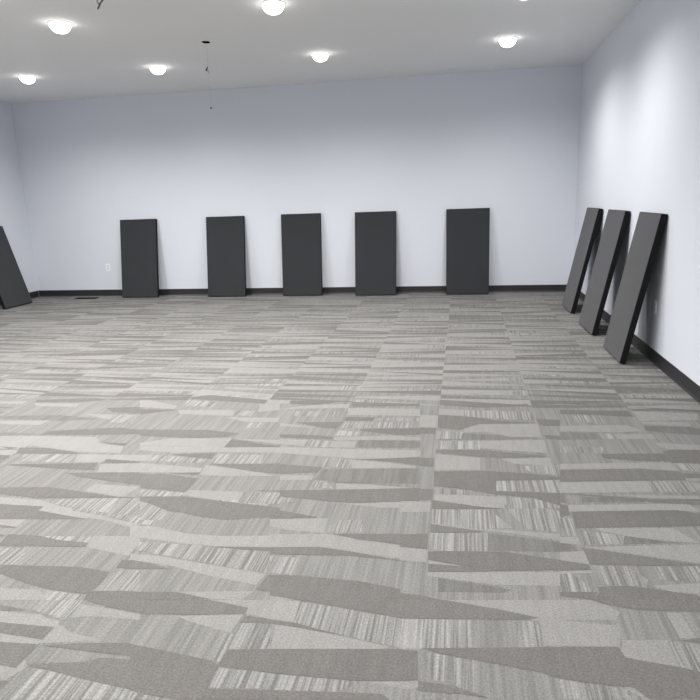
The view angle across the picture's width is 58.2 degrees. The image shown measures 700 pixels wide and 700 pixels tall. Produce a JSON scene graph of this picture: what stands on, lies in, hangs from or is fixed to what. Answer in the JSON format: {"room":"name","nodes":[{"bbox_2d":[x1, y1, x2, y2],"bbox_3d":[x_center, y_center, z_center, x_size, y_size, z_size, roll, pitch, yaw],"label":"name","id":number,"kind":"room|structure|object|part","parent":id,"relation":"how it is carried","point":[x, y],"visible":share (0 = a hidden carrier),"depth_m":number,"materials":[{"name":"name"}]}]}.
{"room":"empty multipurpose room","nodes":[
{"label":"empty multipurpose room","id":0,"kind":"room"},
{"bbox_2d":[0,102,38,291],"bbox_3d":[-6.252,-1.005,4.592,0.120,3.018,11.536,0,14,10],"label":"wall","id":1,"kind":"structure","parent":0,"point":[13,211],"depth_m":9.83,"materials":[{"name":"white paint"}]},
{"bbox_2d":[0,291,39,305],"bbox_3d":[-6.138,0.414,4.912,0.013,0.102,11.523,0,14,10],"label":"baseboard","id":2,"kind":"structure","parent":1,"relation":"attached to","point":[34,294],"depth_m":10.32,"materials":[{"name":"plastic"}]},
{"bbox_2d":[11,64,582,289],"bbox_3d":[-1.036,-2.343,9.427,8.701,3.018,0.120,0,14,10],"label":"wall","id":3,"kind":"structure","parent":0,"point":[506,141],"depth_m":9.22,"materials":[{"name":"white paint"}]},
{"bbox_2d":[39,285,566,296],"bbox_3d":[-0.997,-0.910,9.701,8.461,0.102,0.013,0,14,10],"label":"baseboard","id":4,"kind":"structure","parent":3,"relation":"attached to","point":[492,288],"depth_m":9.59,"materials":[{"name":"plastic"}]},
{"bbox_2d":[0,0,640,103],"bbox_3d":[-2.081,-2.502,3.485,8.701,0.120,11.776,0,14,10],"label":"ceiling","id":5,"kind":"structure","parent":0,"point":[108,50],"depth_m":6.55,"materials":[{"name":"white paint"}]},
{"bbox_2d":[18,75,35,83],"bbox_3d":[-4.024,-3.371,7.850,0.212,0.082,0.212,0,14,10],"label":"recessed light","id":6,"kind":"object","parent":5,"relation":"in","point":[28,79],"visible":1,"depth_m":7.79,"materials":[{"name":"white glass"}]},
{"bbox_2d":[47,20,72,33],"bbox_3d":[-2.609,-2.900,5.667,0.212,0.082,0.212,0,14,10],"label":"recessed light","id":7,"kind":"object","parent":5,"relation":"in","point":[58,26],"visible":1,"depth_m":5.61,"materials":[{"name":"white glass"}]},
{"bbox_2d":[148,65,166,73],"bbox_3d":[-2.312,-3.364,7.569,0.212,0.082,0.212,0,14,10],"label":"recessed light","id":8,"kind":"object","parent":5,"relation":"in","point":[156,69],"visible":1,"depth_m":7.51,"materials":[{"name":"white glass"}]},
{"bbox_2d":[202,41,211,108],"bbox_3d":[-1.475,-2.861,6.562,0.084,0.652,0.096,0,14,10],"label":"wire","id":9,"kind":"object","parent":5,"relation":"hanging from","point":[202,41],"visible":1,"depth_m":6.53,"materials":[{"name":"black metal"}]},
{"bbox_2d":[260,0,285,14],"bbox_3d":[-0.649,-2.887,5.322,0.212,0.082,0.212,0,14,10],"label":"recessed light","id":10,"kind":"object","parent":5,"relation":"in","point":[272,7],"visible":1,"depth_m":5.26,"materials":[{"name":"white glass"}]},
{"bbox_2d":[311,52,329,61],"bbox_3d":[-0.337,-3.344,7.192,0.212,0.082,0.212,0,14,10],"label":"recessed light","id":11,"kind":"object","parent":5,"relation":"in","point":[318,56],"visible":1,"depth_m":7.13,"materials":[{"name":"white glass"}]},
{"bbox_2d":[498,36,517,46],"bbox_3d":[1.706,-3.324,6.802,0.212,0.082,0.212,0,14,10],"label":"recessed light","id":12,"kind":"object","parent":5,"relation":"in","point":[508,41],"visible":1,"depth_m":6.74,"materials":[{"name":"white glass"}]},
{"bbox_2d":[0,292,699,699],"bbox_3d":[-1.973,0.538,4.210,8.701,0.101,11.776,0,14,10],"label":"floor","id":13,"kind":"structure","parent":0,"point":[400,496],"depth_m":2.93,"materials":[{"name":"carpet"}]},
{"bbox_2d":[0,226,31,308],"bbox_3d":[-5.164,-1.236,9.348,0.361,1.178,0.605,0,14,10],"label":"acoustic panel","id":14,"kind":"object","parent":13,"relation":"on","point":[14,292],"visible":1,"depth_m":9.44,"materials":[{"name":"black fabric"}]},
{"bbox_3d":[-5.165,-1.236,9.349,0.045,1.210,0.605,-15,11,13],"label":"edge frame","id":15,"kind":"part","parent":14,"relation":"part of","materials":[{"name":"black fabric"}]},
{"bbox_2d":[74,297,99,298],"bbox_3d":[-4.204,-0.827,10.036,0.380,0.006,0.130,0,14,10],"label":"floor vent","id":16,"kind":"object","parent":13,"relation":"in","point":[78,297],"visible":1,"depth_m":10.04,"materials":[{"name":"brown metal"}]},
{"bbox_2d":[120,219,158,296],"bbox_3d":[-3.300,-1.434,9.857,0.605,1.200,0.244,0,14,10],"label":"acoustic panel","id":17,"kind":"object","parent":13,"relation":"on","point":[138,237],"visible":1,"depth_m":9.83,"materials":[{"name":"black fabric"}]},
{"bbox_2d":[206,216,245,296],"bbox_3d":[-1.895,-1.427,9.617,0.605,1.202,0.228,0,14,10],"label":"acoustic panel","id":18,"kind":"object","parent":13,"relation":"on","point":[225,235],"visible":1,"depth_m":9.59,"materials":[{"name":"black fabric"}]},
{"bbox_2d":[281,213,322,295],"bbox_3d":[-0.723,-1.426,9.430,0.605,1.206,0.191,0,14,10],"label":"acoustic panel","id":19,"kind":"object","parent":13,"relation":"on","point":[300,233],"visible":1,"depth_m":9.40,"materials":[{"name":"black fabric"}]},
{"bbox_2d":[355,211,395,294],"bbox_3d":[0.375,-1.411,9.213,0.605,1.201,0.238,0,14,10],"label":"acoustic panel","id":20,"kind":"object","parent":13,"relation":"on","point":[375,232],"visible":1,"depth_m":9.19,"materials":[{"name":"black fabric"}]},
{"bbox_2d":[446,208,489,293],"bbox_3d":[1.683,-1.407,8.996,0.605,1.204,0.212,0,14,10],"label":"acoustic panel","id":21,"kind":"object","parent":13,"relation":"on","point":[467,230],"visible":1,"depth_m":8.97,"materials":[{"name":"black fabric"}]},
{"bbox_3d":[1.683,-1.407,8.997,0.605,1.210,0.045,0,6,10],"label":"edge frame","id":22,"kind":"part","parent":21,"relation":"part of","materials":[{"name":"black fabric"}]},
{"bbox_2d":[562,207,602,313],"bbox_3d":[2.740,-1.071,7.451,0.294,1.192,0.605,0,14,9],"label":"acoustic panel","id":23,"kind":"object","parent":13,"relation":"on","point":[592,218],"visible":1,"depth_m":7.32,"materials":[{"name":"black fabric"}]},
{"bbox_2d":[578,209,630,335],"bbox_3d":[2.535,-0.791,6.308,0.288,1.193,0.605,0,14,8],"label":"acoustic panel","id":24,"kind":"object","parent":13,"relation":"on","point":[616,222],"visible":1,"depth_m":6.19,"materials":[{"name":"black fabric"}]},
{"bbox_2d":[603,212,667,363],"bbox_3d":[2.364,-0.535,5.256,0.280,1.194,0.605,0,14,10],"label":"acoustic panel","id":25,"kind":"object","parent":13,"relation":"on","point":[649,228],"visible":1,"depth_m":5.14,"materials":[{"name":"black fabric"}]},
{"bbox_2d":[574,0,699,385],"bbox_3d":[2.199,-0.950,3.105,0.120,3.018,11.536,0,14,10],"label":"wall","id":26,"kind":"structure","parent":0,"point":[639,135],"depth_m":5.17,"materials":[{"name":"white paint"}]},
{"bbox_2d":[579,292,699,403],"bbox_3d":[2.182,0.468,3.448,0.013,0.102,11.523,0,14,10],"label":"baseboard","id":27,"kind":"structure","parent":26,"relation":"attached to","point":[688,385],"depth_m":4.85,"materials":[{"name":"plastic"}]},
{"bbox_2d":[653,299,656,314],"bbox_3d":[2.483,-0.349,5.120,0.009,0.116,0.074,0,14,10],"label":"electrical outlet","id":28,"kind":"object","parent":26,"relation":"attached to","point":[655,301],"visible":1,"depth_m":5.10,"materials":[{"name":"white plastic"}]}
]}

